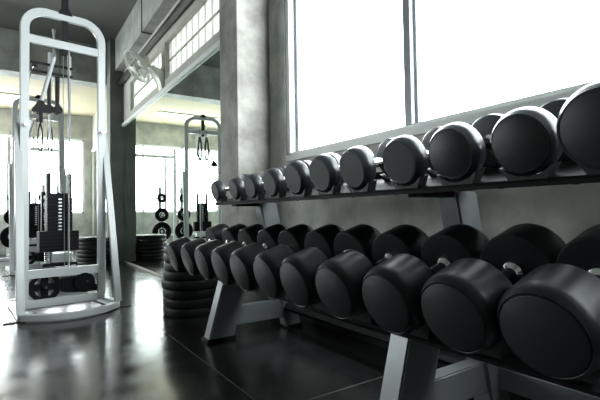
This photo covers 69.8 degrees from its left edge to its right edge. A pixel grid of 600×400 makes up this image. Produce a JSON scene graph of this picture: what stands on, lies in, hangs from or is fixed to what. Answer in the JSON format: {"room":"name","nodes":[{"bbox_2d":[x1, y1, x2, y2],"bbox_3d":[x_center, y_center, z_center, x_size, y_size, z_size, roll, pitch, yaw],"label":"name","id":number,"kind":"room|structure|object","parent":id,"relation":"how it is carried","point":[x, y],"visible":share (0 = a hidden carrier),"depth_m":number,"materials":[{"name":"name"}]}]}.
{"room":"gym","nodes":[
{"label":"gym","id":0,"kind":"room"},
{"bbox_2d":[0,108,91,253],"bbox_3d":[-6.944,-0.658,7.633,5.905,3.400,0.150,0,-2,-34],"label":"wall","id":1,"kind":"structure","parent":0,"point":[80,126],"depth_m":9.06,"materials":[{"name":"concrete"}]},
{"bbox_2d":[0,134,83,214],"bbox_3d":[-6.873,-0.504,7.657,5.450,1.570,0.060,0,-2,-34],"label":"window","id":2,"kind":"structure","parent":1,"relation":"in","point":[1,135],"depth_m":8.88,"materials":[{"name":"white metal"}]},
{"bbox_2d":[0,75,106,116],"bbox_3d":[-6.339,-1.889,6.644,6.205,0.120,2.650,0,-2,-34],"label":"ceiling","id":3,"kind":"structure","parent":0,"point":[83,99],"depth_m":7.53,"materials":[{"name":"beige paint"}]},
{"bbox_2d":[0,92,34,98],"bbox_3d":[-5.216,-1.792,7.299,1.280,0.068,0.180,0,-2,-34],"label":"ceiling lamp","id":4,"kind":"object","parent":3,"relation":"attached to","point":[5,95],"visible":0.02,"depth_m":7.39,"materials":[{"name":"white metal"}]},
{"bbox_2d":[0,0,136,46],"bbox_3d":[-2.401,-2.708,1.006,6.500,0.150,10.550,0,-2,-34],"label":"ceiling","id":5,"kind":"structure","parent":0,"point":[109,16],"depth_m":5.80,"materials":[{"name":"grey paint"}]},
{"bbox_2d":[0,0,176,89],"bbox_3d":[-4.241,-2.222,3.679,6.005,0.600,4.630,0,-2,-34],"label":"ceiling beam","id":6,"kind":"structure","parent":5,"relation":"attached to","point":[130,37],"depth_m":6.20,"materials":[{"name":"concrete"}]},
{"bbox_2d":[107,39,123,261],"bbox_3d":[-2.805,-0.752,6.681,0.315,3.400,0.270,0,-2,-34],"label":"pillar","id":7,"kind":"structure","parent":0,"point":[115,93],"depth_m":6.54,"materials":[{"name":"concrete"}]},
{"bbox_2d":[92,0,219,276],"bbox_3d":[-2.433,-0.770,6.298,0.120,3.400,7.080,0,-2,-34],"label":"wall","id":8,"kind":"structure","parent":0,"point":[162,46],"depth_m":4.86,"materials":[{"name":"paint"}]},
{"bbox_2d":[93,149,106,235],"bbox_3d":[-3.588,-0.048,7.910,0.008,2.032,2.670,0,-2,-34],"label":"wall mirror","id":9,"kind":"object","parent":8,"relation":"attached to","point":[95,151],"visible":0.21,"depth_m":8.81,"materials":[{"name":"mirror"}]},
{"bbox_2d":[123,124,127,261],"bbox_3d":[-2.614,-0.108,6.448,0.008,2.032,0.273,0,-2,-34],"label":"wall mirror","id":10,"kind":"object","parent":8,"relation":"attached to","point":[125,126],"visible":1,"depth_m":6.44,"materials":[{"name":"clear mirror"}]},
{"bbox_2d":[127,111,143,267],"bbox_3d":[-2.280,-0.129,5.947,0.008,2.032,0.928,0,-2,-34],"label":"wall mirror","id":11,"kind":"object","parent":8,"relation":"attached to","point":[135,126],"visible":1,"depth_m":5.91,"materials":[{"name":"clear mirror"}]},
{"bbox_2d":[124,50,163,91],"bbox_3d":[-1.789,-1.448,4.879,0.387,0.430,0.392,0,-2,-34],"label":"wall fan","id":12,"kind":"object","parent":8,"relation":"attached to","point":[144,62],"visible":1,"depth_m":4.83,"materials":[{"name":"white plastic"}]},
{"bbox_2d":[141,0,151,34],"bbox_3d":[-1.865,-2.268,5.232,0.128,0.488,0.015,0,-2,-34],"label":"trim","id":13,"kind":"structure","parent":8,"relation":"attached to","point":[141,0],"depth_m":5.19,"materials":[{"name":"black metal"}]},
{"bbox_2d":[133,53,161,106],"bbox_3d":[-1.988,-1.524,5.604,0.026,0.420,1.580,0,-2,-34],"label":"window","id":14,"kind":"structure","parent":8,"relation":"in","point":[142,90],"depth_m":5.71,"materials":[{"name":"glass"}]},
{"bbox_2d":[143,94,164,274],"bbox_3d":[-1.764,-0.160,5.174,0.008,2.032,0.928,0,-2,-34],"label":"wall mirror","id":15,"kind":"object","parent":8,"relation":"attached to","point":[153,115],"visible":0.86,"depth_m":5.13,"materials":[{"name":"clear mirror"}]},
{"bbox_2d":[117,0,192,85],"bbox_3d":[-1.783,-1.842,5.122,0.090,0.108,4.330,0,-2,-34],"label":"trim","id":16,"kind":"structure","parent":8,"relation":"attached to","point":[182,5],"depth_m":4.72,"materials":[{"name":"grey"}]},
{"bbox_2d":[122,39,219,126],"bbox_3d":[-1.629,-1.211,4.959,0.030,0.045,3.930,0,-2,-34],"label":"trim","id":17,"kind":"structure","parent":8,"relation":"attached to","point":[213,48],"depth_m":4.33,"materials":[{"name":"white metal"}]},
{"bbox_2d":[164,70,193,245],"bbox_3d":[-1.249,-0.192,4.401,0.008,2.032,0.928,0,-2,-34],"label":"wall mirror","id":18,"kind":"object","parent":8,"relation":"attached to","point":[178,100],"visible":0.64,"depth_m":4.37,"materials":[{"name":"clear mirror"}]},
{"bbox_2d":[168,0,219,74],"bbox_3d":[-0.984,-1.585,4.099,0.026,0.420,1.760,0,-2,-34],"label":"window","id":19,"kind":"structure","parent":8,"relation":"in","point":[205,23],"depth_m":4.15,"materials":[{"name":"glass"}]},
{"bbox_2d":[193,48,221,241],"bbox_3d":[-0.776,-0.221,3.692,0.008,2.032,0.773,0,-2,-34],"label":"wall mirror","id":20,"kind":"object","parent":8,"relation":"attached to","point":[206,76],"visible":0.43,"depth_m":3.76,"materials":[{"name":"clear mirror"}]},
{"bbox_2d":[219,0,270,303],"bbox_3d":[-0.386,-0.893,3.321,0.365,3.400,0.310,0,-2,-34],"label":"wall pillar","id":21,"kind":"structure","parent":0,"point":[244,24],"depth_m":3.17,"materials":[{"name":"concrete"}]},
{"bbox_2d":[0,250,528,399],"bbox_3d":[-3.163,0.865,2.125,6.500,0.100,13.500,0,-2,-34],"label":"floor","id":22,"kind":"structure","parent":0,"point":[136,351],"depth_m":2.12,"materials":[{"name":"tile"}]},
{"bbox_2d":[6,137,64,257],"bbox_3d":[-4.953,-0.036,8.063,0.900,2.120,1.000,0,-2,-34],"label":"power rack","id":23,"kind":"object","parent":22,"relation":"on","point":[9,147],"visible":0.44,"depth_m":7.54,"materials":[{"name":"grey metal"}]},
{"bbox_2d":[2,95,71,276],"bbox_3d":[-3.414,-0.225,5.614,0.830,2.300,0.836,1,-2,-42],"label":"cable machine","id":24,"kind":"object","parent":22,"relation":"on","point":[36,210],"visible":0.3,"depth_m":5.62,"materials":[{"name":"grey metal"}]},
{"bbox_2d":[37,122,42,150],"bbox_3d":[-3.321,-0.862,5.494,0.074,0.477,0.050,0,-2,-34],"label":"strap","id":25,"kind":"object","parent":24,"relation":"hanging from","point":[40,125],"visible":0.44,"depth_m":5.47,"materials":[{"name":"black fabric"}]},
{"bbox_2d":[47,121,52,151],"bbox_3d":[-3.229,-0.862,5.555,0.074,0.477,0.050,0,-2,-34],"label":"strap","id":26,"kind":"object","parent":24,"relation":"hanging from","point":[48,121],"visible":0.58,"depth_m":5.54,"materials":[{"name":"black fabric"}]},
{"bbox_2d":[42,185,45,224],"bbox_3d":[-4.353,0.367,7.304,0.452,1.250,0.336,-1,-2,19],"label":"tree","id":27,"kind":"object","parent":22,"relation":"on","point":[43,186],"visible":0.11,"depth_m":7.29,"materials":[{"name":"grey metal"}]},
{"bbox_2d":[3,0,130,324],"bbox_3d":[-1.810,-0.871,3.306,0.830,3.400,0.836,1,-2,-42],"label":"cable machine","id":28,"kind":"object","parent":22,"relation":"on","point":[36,288],"visible":1,"depth_m":3.30,"materials":[{"name":"white metal"}]},
{"bbox_2d":[77,259,110,265],"bbox_3d":[-3.043,0.914,6.339,0.470,0.056,0.470,0,-2,-34],"label":"weight plate","id":29,"kind":"object","parent":22,"relation":"on","point":[107,261],"visible":0.34,"depth_m":6.12,"materials":[{"name":"black rubber"}]},
{"bbox_2d":[76,256,110,261],"bbox_3d":[-3.038,0.857,6.331,0.460,0.056,0.460,0,-2,-34],"label":"weight plate","id":30,"kind":"object","parent":29,"relation":"on","point":[107,257],"visible":0.49,"depth_m":6.12,"materials":[{"name":"black rubber"}]},
{"bbox_2d":[76,252,109,257],"bbox_3d":[-3.030,0.799,6.330,0.470,0.056,0.470,0,-2,-34],"label":"weight plate","id":31,"kind":"object","parent":30,"relation":"on","point":[93,255],"visible":0.45,"depth_m":6.12,"materials":[{"name":"black rubber"}]},
{"bbox_2d":[76,248,109,253],"bbox_3d":[-3.035,0.743,6.335,0.464,0.056,0.464,0,-2,-34],"label":"weight plate","id":32,"kind":"object","parent":31,"relation":"on","point":[107,249],"visible":0.48,"depth_m":6.12,"materials":[{"name":"black rubber"}]},
{"bbox_2d":[79,244,109,249],"bbox_3d":[-3.043,0.685,6.327,0.470,0.056,0.470,0,-2,-34],"label":"weight plate","id":33,"kind":"object","parent":32,"relation":"on","point":[92,247],"visible":0.5,"depth_m":6.11,"materials":[{"name":"black rubber"}]},
{"bbox_2d":[79,240,108,245],"bbox_3d":[-3.050,0.629,6.342,0.460,0.056,0.460,0,-2,-34],"label":"weight plate","id":34,"kind":"object","parent":33,"relation":"on","point":[93,242],"visible":0.38,"depth_m":6.13,"materials":[{"name":"black rubber"}]},
{"bbox_2d":[79,236,108,241],"bbox_3d":[-3.050,0.572,6.339,0.466,0.056,0.466,0,-2,-34],"label":"weight plate","id":35,"kind":"object","parent":34,"relation":"on","point":[88,238],"visible":0.6,"depth_m":6.13,"materials":[{"name":"black rubber"}]},
{"bbox_2d":[163,306,211,317],"bbox_3d":[-0.780,0.776,3.101,0.400,0.062,0.400,0,-2,-34],"label":"weight plate","id":36,"kind":"object","parent":22,"relation":"on","point":[169,312],"visible":0.36,"depth_m":2.92,"materials":[{"name":"black rubber"}]},
{"bbox_2d":[163,296,213,308],"bbox_3d":[-0.778,0.714,3.103,0.404,0.062,0.404,0,-2,-34],"label":"weight plate","id":37,"kind":"object","parent":36,"relation":"on","point":[205,302],"visible":0.44,"depth_m":2.92,"materials":[{"name":"black rubber"}]},
{"bbox_2d":[163,287,215,299],"bbox_3d":[-0.781,0.652,3.107,0.402,0.062,0.402,0,-2,-34],"label":"weight plate","id":38,"kind":"object","parent":37,"relation":"on","point":[205,293],"visible":0.49,"depth_m":2.93,"materials":[{"name":"black rubber"}]},
{"bbox_2d":[161,278,217,290],"bbox_3d":[-0.786,0.590,3.107,0.414,0.064,0.414,0,-2,-34],"label":"weight plate","id":39,"kind":"object","parent":38,"relation":"on","point":[165,284],"visible":0.59,"depth_m":2.92,"materials":[{"name":"black rubber"}]},
{"bbox_2d":[163,270,205,280],"bbox_3d":[-0.787,0.527,3.109,0.392,0.062,0.392,0,-2,-34],"label":"weight plate","id":40,"kind":"object","parent":39,"relation":"on","point":[167,275],"visible":0.43,"depth_m":2.92,"materials":[{"name":"black rubber"}]},
{"bbox_2d":[164,262,187,271],"bbox_3d":[-0.786,0.467,3.109,0.378,0.058,0.378,0,-2,-34],"label":"weight plate","id":41,"kind":"object","parent":40,"relation":"on","point":[167,266],"visible":0.08,"depth_m":2.96,"materials":[{"name":"black rubber"}]},
{"bbox_2d":[164,254,170,262],"bbox_3d":[-0.788,0.409,3.117,0.380,0.058,0.380,0,-2,-34],"label":"weight plate","id":42,"kind":"object","parent":41,"relation":"on","point":[166,259],"visible":0.04,"depth_m":2.99,"materials":[{"name":"black rubber"}]},
{"bbox_2d":[200,160,599,399],"bbox_3d":[0.334,0.310,1.629,0.615,0.869,2.960,0,-2,-34],"label":"dumbbell rack","id":43,"kind":"object","parent":22,"relation":"on","point":[411,372],"visible":0.49,"depth_m":1.40,"materials":[{"name":"grey metal"}]},
{"bbox_2d":[167,224,228,270],"bbox_3d":[-0.617,0.292,2.692,0.416,0.281,0.191,0,-2,-34],"label":"dumbbell","id":44,"kind":"object","parent":43,"relation":"on","point":[214,232],"visible":0.41,"depth_m":2.59,"materials":[{"name":"black rubber"}]},
{"bbox_2d":[181,224,246,275],"bbox_3d":[-0.470,0.280,2.471,0.416,0.281,0.191,0,-2,-34],"label":"dumbbell","id":45,"kind":"object","parent":43,"relation":"on","point":[229,234],"visible":0.39,"depth_m":2.38,"materials":[{"name":"black rubber"}]},
{"bbox_2d":[194,224,265,279],"bbox_3d":[-0.348,0.270,2.288,0.416,0.281,0.191,0,-2,-34],"label":"dumbbell","id":46,"kind":"object","parent":43,"relation":"on","point":[248,235],"visible":0.4,"depth_m":2.19,"materials":[{"name":"black rubber"}]},
{"bbox_2d":[211,174,248,200],"bbox_3d":[-0.398,-0.078,2.565,0.263,0.165,0.121,0,-2,-33],"label":"dumbbell","id":47,"kind":"object","parent":43,"relation":"on","point":[218,190],"visible":0.49,"depth_m":2.48,"materials":[{"name":"grey rubber"}]},
{"bbox_2d":[229,170,266,198],"bbox_3d":[-0.258,-0.086,2.357,0.263,0.163,0.119,0,-2,-33],"label":"dumbbell","id":48,"kind":"object","parent":43,"relation":"on","point":[237,189],"visible":0.45,"depth_m":2.27,"materials":[{"name":"grey rubber"}]},
{"bbox_2d":[211,224,287,284],"bbox_3d":[-0.222,0.260,2.100,0.416,0.281,0.191,0,-2,-34],"label":"dumbbell","id":49,"kind":"object","parent":43,"relation":"on","point":[267,237],"visible":0.5,"depth_m":2.01,"materials":[{"name":"black rubber"}]},
{"bbox_2d":[244,166,286,197],"bbox_3d":[-0.151,-0.095,2.194,0.263,0.166,0.123,0,-2,-33],"label":"dumbbell","id":50,"kind":"object","parent":43,"relation":"on","point":[253,183],"visible":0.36,"depth_m":2.11,"materials":[{"name":"grey rubber"}]},
{"bbox_2d":[229,224,312,290],"bbox_3d":[-0.106,0.251,1.925,0.416,0.281,0.191,0,-2,-34],"label":"dumbbell","id":51,"kind":"object","parent":43,"relation":"on","point":[241,260],"visible":0.52,"depth_m":1.83,"materials":[{"name":"black rubber"}]},
{"bbox_2d":[263,160,311,195],"bbox_3d":[-0.042,-0.105,2.030,0.265,0.174,0.131,0,-2,-33],"label":"dumbbell","id":52,"kind":"object","parent":43,"relation":"on","point":[274,182],"visible":0.49,"depth_m":1.94,"materials":[{"name":"grey rubber"}]},
{"bbox_2d":[253,224,343,298],"bbox_3d":[0.016,0.241,1.742,0.416,0.281,0.191,0,-2,-34],"label":"dumbbell","id":53,"kind":"object","parent":43,"relation":"on","point":[266,265],"visible":0.45,"depth_m":1.65,"materials":[{"name":"black rubber"}]},
{"bbox_2d":[284,153,341,193],"bbox_3d":[0.067,-0.118,1.863,0.267,0.186,0.143,0,-2,-33],"label":"dumbbell","id":54,"kind":"object","parent":43,"relation":"on","point":[296,174],"visible":0.52,"depth_m":1.78,"materials":[{"name":"grey rubber"}]},
{"bbox_2d":[279,224,380,307],"bbox_3d":[0.129,0.232,1.573,0.416,0.281,0.191,0,-2,-34],"label":"dumbbell","id":55,"kind":"object","parent":43,"relation":"on","point":[297,271],"visible":0.48,"depth_m":1.48,"materials":[{"name":"black rubber"}]},
{"bbox_2d":[309,146,374,191],"bbox_3d":[0.172,-0.126,1.705,0.268,0.189,0.147,0,-2,-33],"label":"dumbbell","id":56,"kind":"object","parent":43,"relation":"on","point":[324,170],"visible":0.5,"depth_m":1.61,"materials":[{"name":"grey rubber"}]},
{"bbox_2d":[339,138,393,188],"bbox_3d":[0.276,-0.134,1.548,0.268,0.192,0.150,0,-2,-33],"label":"dumbbell","id":57,"kind":"object","parent":43,"relation":"on","point":[357,166],"visible":0.62,"depth_m":1.47,"materials":[{"name":"grey rubber"}]},
{"bbox_2d":[315,224,427,319],"bbox_3d":[0.249,0.223,1.394,0.416,0.281,0.191,0,-2,-34],"label":"dumbbell","id":58,"kind":"object","parent":43,"relation":"on","point":[339,279],"visible":0.59,"depth_m":1.29,"materials":[{"name":"black rubber"}]},
{"bbox_2d":[200,274,599,397],"bbox_3d":[0.094,0.359,1.756,0.280,0.096,2.480,0,-2,-34],"label":"shelf","id":59,"kind":"object","parent":43,"relation":"attached to","point":[500,355],"depth_m":0.98,"materials":[{"name":"black metal"}]},
{"bbox_2d":[215,164,599,203],"bbox_3d":[0.237,-0.053,1.705,0.278,0.077,2.270,0,-2,-34],"label":"shelf","id":60,"kind":"object","parent":43,"relation":"attached to","point":[431,184],"depth_m":1.27,"materials":[{"name":"black metal"}]},
{"bbox_2d":[383,126,441,184],"bbox_3d":[0.396,-0.143,1.367,0.269,0.196,0.154,0,-2,-33],"label":"dumbbell","id":61,"kind":"object","parent":43,"relation":"on","point":[405,158],"visible":0.56,"depth_m":1.28,"materials":[{"name":"grey rubber"}]},
{"bbox_2d":[361,224,488,334],"bbox_3d":[0.369,0.212,1.214,0.416,0.281,0.191,0,-2,-34],"label":"dumbbell","id":62,"kind":"object","parent":43,"relation":"on","point":[391,290],"visible":0.68,"depth_m":1.12,"materials":[{"name":"black rubber"}]},
{"bbox_2d":[428,114,503,180],"bbox_3d":[0.497,-0.152,1.215,0.270,0.201,0.160,0,-2,-33],"label":"dumbbell","id":63,"kind":"object","parent":43,"relation":"on","point":[456,150],"visible":0.84,"depth_m":1.14,"materials":[{"name":"grey rubber"}]},
{"bbox_2d":[420,223,565,353],"bbox_3d":[0.482,0.201,1.044,0.416,0.281,0.191,0,-2,-34],"label":"dumbbell","id":64,"kind":"object","parent":43,"relation":"on","point":[459,303],"visible":0.84,"depth_m":0.95,"materials":[{"name":"black rubber"}]},
{"bbox_2d":[491,98,571,174],"bbox_3d":[0.602,-0.159,1.057,0.270,0.202,0.161,0,-2,-33],"label":"dumbbell","id":65,"kind":"object","parent":43,"relation":"on","point":[524,141],"visible":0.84,"depth_m":0.98,"materials":[{"name":"grey rubber"}]},
{"bbox_2d":[497,224,599,379],"bbox_3d":[0.589,0.190,0.883,0.416,0.281,0.191,0,-2,-34],"label":"dumbbell","id":66,"kind":"object","parent":43,"relation":"on","point":[549,318],"visible":1,"depth_m":0.77,"materials":[{"name":"black rubber"}]},
{"bbox_2d":[556,81,599,169],"bbox_3d":[0.693,-0.172,0.904,0.318,0.231,0.180,0,-2,-33],"label":"dumbbell","id":67,"kind":"object","parent":43,"relation":"on","point":[578,121],"visible":1,"depth_m":0.85,"materials":[{"name":"grey rubber"}]},
{"bbox_3d":[-4.719,0.365,7.060,0.360,1.250,0.522,0,-2,-34],"label":"tree","id":68,"kind":"object","parent":22,"relation":"on","visible":0},
{"bbox_2d":[0,227,8,247],"bbox_3d":[-4.605,0.594,6.906,0.360,0.360,0.040,0,-2,-34],"label":"weight plate","id":69,"kind":"object","parent":68,"relation":"on","point":[4,235],"visible":0.17,"depth_m":6.84,"materials":[{"name":"black rubber"}]},
{"bbox_2d":[4,210,8,223],"bbox_3d":[-4.610,0.274,6.916,0.260,0.260,0.040,0,-2,-34],"label":"weight plate","id":70,"kind":"object","parent":68,"relation":"on","point":[6,215],"visible":0.16,"depth_m":6.86,"materials":[{"name":"black rubber"}]},
{"bbox_2d":[268,0,599,243],"bbox_3d":[1.449,-0.996,0.880,0.180,3.400,5.790,0,-2,-34],"label":"wall","id":71,"kind":"structure","parent":0,"point":[568,210],"depth_m":2.15,"materials":[{"name":"concrete"}]},
{"bbox_2d":[270,298,531,399],"bbox_3d":[1.391,0.592,0.777,0.018,0.220,5.790,0,-2,-34],"label":"baseboard","id":72,"kind":"structure","parent":71,"relation":"attached to","point":[381,344],"depth_m":2.38,"materials":[{"name":"black metal"}]},
{"bbox_2d":[285,0,599,154],"bbox_3d":[1.167,-1.260,1.233,0.080,1.743,4.470,0,-2,-34],"label":"window","id":73,"kind":"structure","parent":71,"relation":"attached to","point":[410,8],"depth_m":2.15,"materials":[{"name":"white metal"}]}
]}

